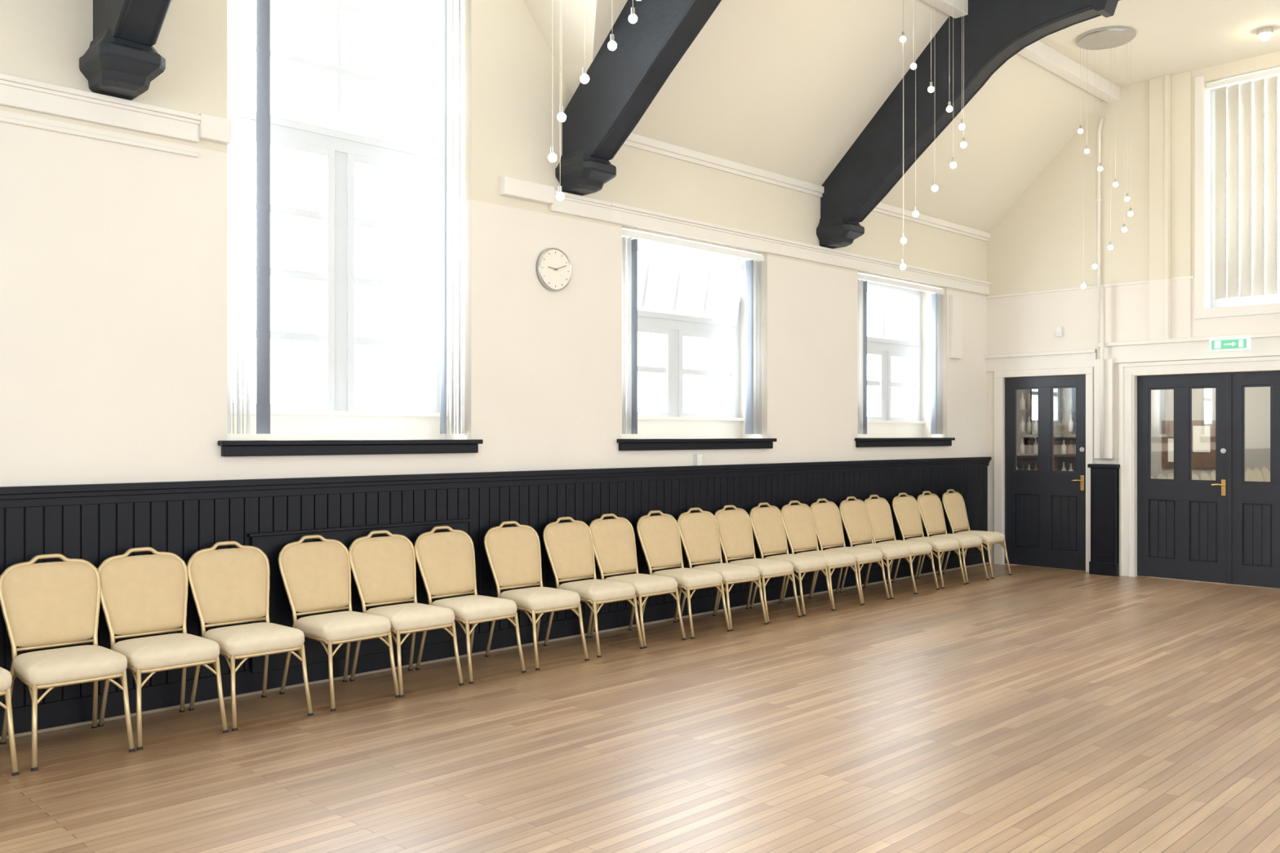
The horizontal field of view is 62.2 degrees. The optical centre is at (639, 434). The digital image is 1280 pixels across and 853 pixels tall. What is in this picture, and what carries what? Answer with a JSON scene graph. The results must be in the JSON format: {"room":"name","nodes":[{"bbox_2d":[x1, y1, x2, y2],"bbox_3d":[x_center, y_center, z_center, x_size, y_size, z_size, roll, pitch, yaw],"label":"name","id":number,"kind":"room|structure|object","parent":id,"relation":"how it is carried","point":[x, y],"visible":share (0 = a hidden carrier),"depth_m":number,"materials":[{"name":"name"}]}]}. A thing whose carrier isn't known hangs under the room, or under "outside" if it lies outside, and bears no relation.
{"room":"community hall","nodes":[
{"label":"community hall","id":0,"kind":"room"},
{"bbox_2d":[0,0,986,486],"bbox_3d":[-1.012,-1.305,8.122,15.000,5.750,0.500,0,0,-45],"label":"wall","id":1,"kind":"structure","parent":0,"point":[113,256],"depth_m":7.58,"materials":[{"name":"paint"}]},
{"bbox_2d":[227,0,448,440],"bbox_3d":[-2.077,-1.745,7.200,1.772,3.571,0.131,0,0,-45],"label":"window","id":2,"kind":"structure","parent":1,"relation":"in","point":[338,418],"depth_m":7.26,"materials":[{"name":"white wood"}]},
{"bbox_2d":[227,0,463,434],"bbox_3d":[-1.871,-1.758,6.996,1.761,3.506,0.090,0,0,-45],"label":"vertical blind","id":3,"kind":"object","parent":1,"relation":"attached to","point":[263,6],"visible":1,"depth_m":6.54,"materials":[{"name":"white fabric"}]},
{"bbox_2d":[217,439,483,456],"bbox_3d":[-1.810,0.082,6.925,1.882,0.096,0.075,0,0,-45],"label":"window sill","id":4,"kind":"structure","parent":1,"relation":"attached to","point":[249,447],"depth_m":6.81,"materials":[{"name":"blue paint"}]},
{"bbox_2d":[0,551,989,740],"bbox_3d":[-0.836,1.495,7.908,14.352,0.150,0.053,0,0,-45],"label":"baseboard","id":5,"kind":"structure","parent":1,"relation":"attached to","point":[75,712],"depth_m":7.04,"materials":[{"name":"blue paint"}]},
{"bbox_2d":[0,457,991,710],"bbox_3d":[-0.832,0.920,7.904,14.349,1.300,0.062,0,0,-45],"label":"wainscoting","id":6,"kind":"structure","parent":1,"relation":"attached to","point":[94,523],"depth_m":7.10,"materials":[{"name":"blue paint"}]},
{"bbox_2d":[0,72,991,359],"bbox_3d":[-0.829,-1.675,7.902,14.352,1.571,0.071,0,0,-45],"label":"trim","id":7,"kind":"structure","parent":1,"relation":"attached to","point":[15,91],"depth_m":8.60,"materials":[{"name":"beige wood"}]},
{"bbox_2d":[535,247,572,291],"bbox_3d":[-0.653,-1.260,8.096,0.330,0.330,0.043,0,0,-45],"label":"wall clock","id":8,"kind":"object","parent":1,"relation":"attached to","point":[553,268],"visible":1,"depth_m":8.08,"materials":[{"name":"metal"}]},
{"bbox_2d":[622,236,745,439],"bbox_3d":[0.306,-0.830,9.512,1.892,1.741,0.204,0,0,-45],"label":"window","id":9,"kind":"structure","parent":1,"relation":"in","point":[673,422],"depth_m":9.62,"materials":[{"name":"white wood"}]},
{"bbox_2d":[622,228,764,434],"bbox_3d":[0.486,-0.843,9.333,1.881,1.676,0.090,0,0,-45],"label":"vertical blind","id":10,"kind":"object","parent":9,"relation":"attached to","point":[629,247],"visible":0.97,"depth_m":9.03,"materials":[{"name":"white fabric"}]},
{"bbox_2d":[617,438,777,450],"bbox_3d":[0.547,0.082,9.262,2.002,0.096,0.075,0,0,-45],"label":"window sill","id":11,"kind":"structure","parent":1,"relation":"attached to","point":[666,443],"depth_m":9.16,"materials":[{"name":"blue paint"}]},
{"bbox_2d":[693,453,702,465],"bbox_3d":[0.504,0.219,9.235,0.062,0.099,0.056,0,0,-45],"label":"wall socket","id":12,"kind":"object","parent":1,"relation":"attached to","point":[697,458],"visible":1,"depth_m":9.22,"materials":[{"name":"white plastic"}]},
{"bbox_2d":[857,281,925,438],"bbox_3d":[2.667,-0.830,11.904,1.832,1.742,0.131,0,0,-45],"label":"window","id":13,"kind":"structure","parent":1,"relation":"in","point":[882,425],"depth_m":12.11,"materials":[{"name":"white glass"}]},
{"bbox_2d":[857,273,944,434],"bbox_3d":[2.872,-0.843,11.699,1.821,1.676,0.090,0,0,-45],"label":"vertical blind","id":14,"kind":"object","parent":1,"relation":"attached to","point":[936,299],"visible":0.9,"depth_m":11.75,"materials":[{"name":"white fabric"}]},
{"bbox_2d":[854,437,955,447],"bbox_3d":[2.934,0.083,11.628,1.941,0.096,0.075,0,0,-45],"label":"window sill","id":15,"kind":"structure","parent":1,"relation":"attached to","point":[874,442],"depth_m":11.53,"materials":[{"name":"blue paint"}]},
{"bbox_2d":[0,563,1279,852],"bbox_3d":[2.467,1.620,6.389,17.500,0.100,9.600,0,0,-45],"label":"floor","id":16,"kind":"structure","parent":0,"point":[1031,709],"depth_m":5.40,"materials":[{"name":"brown wood"}]},
{"bbox_2d":[0,666,19,776],"bbox_3d":[-3.246,1.100,4.964,0.485,0.950,0.645,0,0,-44],"label":"banquet chair","id":17,"kind":"object","parent":16,"relation":"on","point":[6,677],"visible":1,"depth_m":4.91,"materials":[{"name":"beige fabric"}]},
{"bbox_2d":[0,553,135,771],"bbox_3d":[-2.885,1.100,5.332,0.485,0.950,0.645,0,0,-43],"label":"banquet chair","id":18,"kind":"object","parent":16,"relation":"on","point":[52,604],"visible":0.98,"depth_m":5.39,"materials":[{"name":"beige fabric"}]},
{"bbox_2d":[97,546,228,750],"bbox_3d":[-2.553,1.100,5.660,0.485,0.950,0.645,0,0,-44],"label":"banquet chair","id":19,"kind":"object","parent":16,"relation":"on","point":[141,595],"visible":0.91,"depth_m":5.72,"materials":[{"name":"beige fabric"}]},
{"bbox_2d":[186,541,313,731],"bbox_3d":[-2.208,1.100,5.998,0.485,0.950,0.645,0,0,-44],"label":"banquet chair","id":20,"kind":"object","parent":16,"relation":"on","point":[228,586],"visible":0.95,"depth_m":6.05,"materials":[{"name":"beige fabric"}]},
{"bbox_2d":[278,534,399,711],"bbox_3d":[-1.819,1.100,6.396,0.645,0.950,0.485,0,0,43],"label":"banquet chair","id":21,"kind":"object","parent":16,"relation":"on","point":[316,576],"visible":0.96,"depth_m":6.43,"materials":[{"name":"beige fabric"}]},
{"bbox_2d":[348,529,463,697],"bbox_3d":[-1.487,1.100,6.717,0.485,0.950,0.645,0,0,-45],"label":"banquet chair","id":22,"kind":"object","parent":16,"relation":"on","point":[384,568],"visible":0.84,"depth_m":6.77,"materials":[{"name":"beige fabric"}]},
{"bbox_2d":[413,525,526,684],"bbox_3d":[-1.136,1.100,7.054,0.645,0.950,0.485,0,0,44],"label":"banquet chair","id":23,"kind":"object","parent":16,"relation":"on","point":[446,561],"visible":0.88,"depth_m":7.09,"materials":[{"name":"beige fabric"}]},
{"bbox_2d":[484,520,589,670],"bbox_3d":[-0.735,1.100,7.448,0.485,0.950,0.645,0,0,-43],"label":"banquet chair","id":24,"kind":"object","parent":16,"relation":"on","point":[513,554],"visible":0.94,"depth_m":7.49,"materials":[{"name":"beige fabric"}]},
{"bbox_2d":[542,516,644,657],"bbox_3d":[-0.353,1.100,7.846,0.645,0.950,0.485,0,0,45],"label":"banquet chair","id":25,"kind":"object","parent":16,"relation":"on","point":[569,546],"visible":0.94,"depth_m":7.88,"materials":[{"name":"beige fabric"}]},
{"bbox_2d":[589,513,686,648],"bbox_3d":[-0.032,1.100,8.173,0.645,0.950,0.485,0,0,45],"label":"banquet chair","id":26,"kind":"object","parent":16,"relation":"on","point":[614,540],"visible":0.86,"depth_m":8.22,"materials":[{"name":"beige fabric"}]},
{"bbox_2d":[636,510,730,639],"bbox_3d":[0.342,1.100,8.529,0.645,0.950,0.485,0,0,45],"label":"banquet chair","id":27,"kind":"object","parent":16,"relation":"on","point":[659,536],"visible":0.94,"depth_m":8.57,"materials":[{"name":"beige fabric"}]},
{"bbox_2d":[676,507,768,631],"bbox_3d":[0.678,1.100,8.856,0.485,0.950,0.645,0,0,-43],"label":"banquet chair","id":28,"kind":"object","parent":16,"relation":"on","point":[700,536],"visible":0.92,"depth_m":8.91,"materials":[{"name":"beige fabric"}]},
{"bbox_2d":[714,505,801,623],"bbox_3d":[1.006,1.100,9.197,0.485,0.950,0.645,0,0,-44],"label":"banquet chair","id":29,"kind":"object","parent":16,"relation":"on","point":[735,526],"visible":0.86,"depth_m":9.25,"materials":[{"name":"beige fabric"}]},
{"bbox_2d":[749,502,832,616],"bbox_3d":[1.356,1.100,9.549,0.645,0.950,0.485,0,0,45],"label":"banquet chair","id":30,"kind":"object","parent":16,"relation":"on","point":[767,526],"visible":0.86,"depth_m":9.58,"materials":[{"name":"beige fabric"}]},
{"bbox_2d":[780,500,863,610],"bbox_3d":[1.674,1.100,9.840,0.485,0.950,0.645,0,0,-44],"label":"banquet chair","id":31,"kind":"object","parent":16,"relation":"on","point":[798,521],"visible":0.86,"depth_m":9.89,"materials":[{"name":"beige fabric"}]},
{"bbox_2d":[809,498,889,604],"bbox_3d":[1.996,1.100,10.167,0.485,0.950,0.645,0,0,-45],"label":"banquet chair","id":32,"kind":"object","parent":16,"relation":"on","point":[827,516],"visible":0.84,"depth_m":10.21,"materials":[{"name":"beige fabric"}]},
{"bbox_2d":[839,496,917,599],"bbox_3d":[2.348,1.100,10.509,0.485,0.950,0.645,0,0,-45],"label":"banquet chair","id":33,"kind":"object","parent":16,"relation":"on","point":[855,515],"visible":0.83,"depth_m":10.54,"materials":[{"name":"beige fabric"}]},
{"bbox_2d":[862,494,939,594],"bbox_3d":[2.648,1.100,10.820,0.485,0.950,0.645,0,0,-44],"label":"banquet chair","id":34,"kind":"object","parent":16,"relation":"on","point":[879,509],"visible":0.84,"depth_m":10.88,"materials":[{"name":"beige fabric"}]},
{"bbox_2d":[892,493,966,588],"bbox_3d":[3.037,1.100,11.191,0.485,0.950,0.645,0,0,-44],"label":"banquet chair","id":35,"kind":"object","parent":16,"relation":"on","point":[906,510],"visible":0.84,"depth_m":11.22,"materials":[{"name":"beige fabric"}]},
{"bbox_2d":[916,491,989,583],"bbox_3d":[3.386,1.100,11.533,0.485,0.950,0.645,0,0,-44],"label":"banquet chair","id":36,"kind":"object","parent":16,"relation":"on","point":[931,513],"visible":0.84,"depth_m":11.57,"materials":[{"name":"beige fabric"}]},
{"bbox_2d":[942,488,1012,578],"bbox_3d":[3.774,1.100,11.933,0.645,0.950,0.485,0,0,44],"label":"banquet chair","id":37,"kind":"object","parent":16,"relation":"on","point":[953,504],"visible":0.84,"depth_m":11.95,"materials":[{"name":"beige fabric"}]},
{"bbox_2d":[1016,387,1075,471],"bbox_3d":[5.470,0.455,14.225,0.302,2.231,1.402,0,0,-45],"label":"glass pane","id":38,"kind":"object","parent":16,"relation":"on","point":[1064,398],"visible":0.3,"depth_m":14.19,"materials":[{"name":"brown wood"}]},
{"bbox_2d":[523,0,1279,232],"bbox_3d":[1.903,-3.170,5.147,14.350,1.420,7.830,0,0,-45],"label":"ceiling","id":39,"kind":"structure","parent":0,"point":[784,87],"depth_m":9.69,"materials":[{"name":"beige paint"}]},
{"bbox_2d":[79,0,171,100],"bbox_3d":[-0.167,-2.880,3.094,0.340,2.020,7.830,0,0,-45],"label":"roof truss","id":40,"kind":"object","parent":39,"relation":"attached to","point":[121,60],"visible":1,"depth_m":5.63,"materials":[{"name":"black wood"}]},
{"bbox_2d":[548,0,639,200],"bbox_3d":[-0.231,-2.564,5.545,0.540,2.632,0.540,0,0,-45],"label":"pendant light","id":41,"kind":"object","parent":39,"relation":"hanging from","point":[633,18],"visible":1,"depth_m":5.39,"materials":[{"name":"glass"}]},
{"bbox_2d":[555,0,721,195],"bbox_3d":[2.226,-2.880,5.467,0.340,2.020,7.830,0,0,-45],"label":"roof truss","id":42,"kind":"object","parent":39,"relation":"attached to","point":[602,112],"visible":1,"depth_m":7.74,"materials":[{"name":"black wood"}]},
{"bbox_2d":[899,0,966,269],"bbox_3d":[2.183,-2.564,7.910,0.540,2.632,0.540,0,0,-45],"label":"pendant light","id":43,"kind":"object","parent":39,"relation":"hanging from","point":[931,89],"visible":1,"depth_m":7.93,"materials":[{"name":"glass"}]},
{"bbox_2d":[816,0,1119,248],"bbox_3d":[4.619,-2.880,7.840,0.340,2.020,7.830,0,0,-45],"label":"roof truss","id":44,"kind":"object","parent":39,"relation":"attached to","point":[912,117],"visible":0.98,"depth_m":9.70,"materials":[{"name":"black wood"}]},
{"bbox_2d":[922,0,1119,102],"bbox_3d":[1.903,-3.805,5.147,14.352,0.152,4.911,0,0,-45],"label":"beam","id":45,"kind":"structure","parent":39,"relation":"attached to","point":[1039,52],"depth_m":10.82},
{"bbox_2d":[1075,26,1135,288],"bbox_3d":[4.534,-2.650,10.340,0.540,2.460,0.540,0,0,-45],"label":"pendant light","id":46,"kind":"object","parent":39,"relation":"hanging from","point":[1108,37],"visible":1,"depth_m":10.27,"materials":[{"name":"metal"}]},
{"bbox_2d":[1256,26,1273,40],"bbox_3d":[5.983,-3.827,10.157,0.140,0.107,0.140,0,0,-45],"label":"ceiling spotlight","id":47,"kind":"object","parent":39,"relation":"in","point":[1264,33],"depth_m":10.12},
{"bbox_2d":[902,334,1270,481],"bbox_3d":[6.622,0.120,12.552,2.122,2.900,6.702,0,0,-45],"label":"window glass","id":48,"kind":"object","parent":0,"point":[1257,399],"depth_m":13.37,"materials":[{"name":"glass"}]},
{"bbox_2d":[1161,420,1215,468],"bbox_3d":[7.078,0.120,13.426,0.037,0.601,0.901,0,0,-45],"label":"notice board","id":49,"kind":"object","parent":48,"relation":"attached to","point":[1203,432],"visible":0.5,"depth_m":13.43,"materials":[{"name":"brown wood"}]},
{"bbox_2d":[986,51,1279,577],"bbox_3d":[7.115,-1.305,10.315,0.330,5.750,7.830,0,0,-45],"label":"wall","id":50,"kind":"structure","parent":0,"point":[1046,239],"depth_m":12.10,"materials":[{"name":"paint"}]},
{"bbox_2d":[1004,374,1085,570],"bbox_3d":[4.757,0.436,12.476,0.106,2.245,0.990,0,0,-45],"label":"door","id":51,"kind":"structure","parent":50,"relation":"in","point":[1045,508],"depth_m":12.48,"materials":[{"name":"wood"}]},
{"bbox_2d":[1056,326,1062,336],"bbox_3d":[4.861,-1.195,12.312,0.058,0.111,0.060,0,0,-45],"label":"wall sensor","id":52,"kind":"object","parent":50,"relation":"attached to","point":[1059,329],"visible":1,"depth_m":12.30,"materials":[{"name":"white plastic"}]},
{"bbox_2d":[1096,116,1104,458],"bbox_3d":[5.194,-1.657,11.942,0.072,3.855,0.137,0,0,0],"label":"pipe","id":53,"kind":"object","parent":50,"relation":"attached to","point":[1100,315],"visible":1,"depth_m":11.97,"materials":[{"name":"beige metal"}]},
{"bbox_2d":[1087,463,1119,576],"bbox_3d":[7.398,0.920,9.688,0.150,1.300,6.542,0,0,-45],"label":"wainscoting","id":54,"kind":"structure","parent":50,"relation":"attached to","point":[1104,477],"depth_m":11.84,"materials":[{"name":"blue paint"}]},
{"bbox_2d":[985,71,1279,577],"bbox_3d":[5.633,-1.155,11.522,0.077,5.451,4.032,0,0,-45],"label":"trim","id":55,"kind":"structure","parent":50,"relation":"attached to","point":[1171,340],"depth_m":11.56,"materials":[{"name":"paint"}]},
{"bbox_2d":[1137,370,1279,588],"bbox_3d":[6.149,0.457,11.072,0.106,2.205,1.857,0,0,-45],"label":"door","id":56,"kind":"structure","parent":50,"relation":"in","point":[1225,529],"depth_m":11.20,"materials":[{"name":"wood"}]},
{"bbox_2d":[1209,337,1250,351],"bbox_3d":[6.112,-0.935,10.996,0.075,0.130,0.370,0,0,-45],"label":"exit sign","id":57,"kind":"object","parent":50,"relation":"attached to","point":[1236,344],"visible":1,"depth_m":10.96,"materials":[{"name":"green plastic"}]},
{"bbox_2d":[1194,75,1279,319],"bbox_3d":[6.987,-2.515,10.188,0.031,2.571,3.091,0,0,-45],"label":"trim","id":58,"kind":"structure","parent":50,"relation":"attached to","point":[1200,312],"depth_m":11.24,"materials":[{"name":"beige wood"}]},
{"bbox_2d":[1210,74,1279,308],"bbox_3d":[7.172,-2.535,10.371,0.072,2.412,2.912,0,0,-45],"label":"window","id":59,"kind":"structure","parent":50,"relation":"in","point":[1214,303],"depth_m":11.36,"materials":[{"name":"white wood"}]},
{"bbox_2d":[1207,67,1279,299],"bbox_3d":[7.044,-2.575,10.244,0.051,2.290,2.871,0,0,-45],"label":"vertical blind","id":60,"kind":"object","parent":59,"relation":"attached to","point":[1226,99],"visible":1,"depth_m":10.99,"materials":[{"name":"beige fabric"}]}
]}

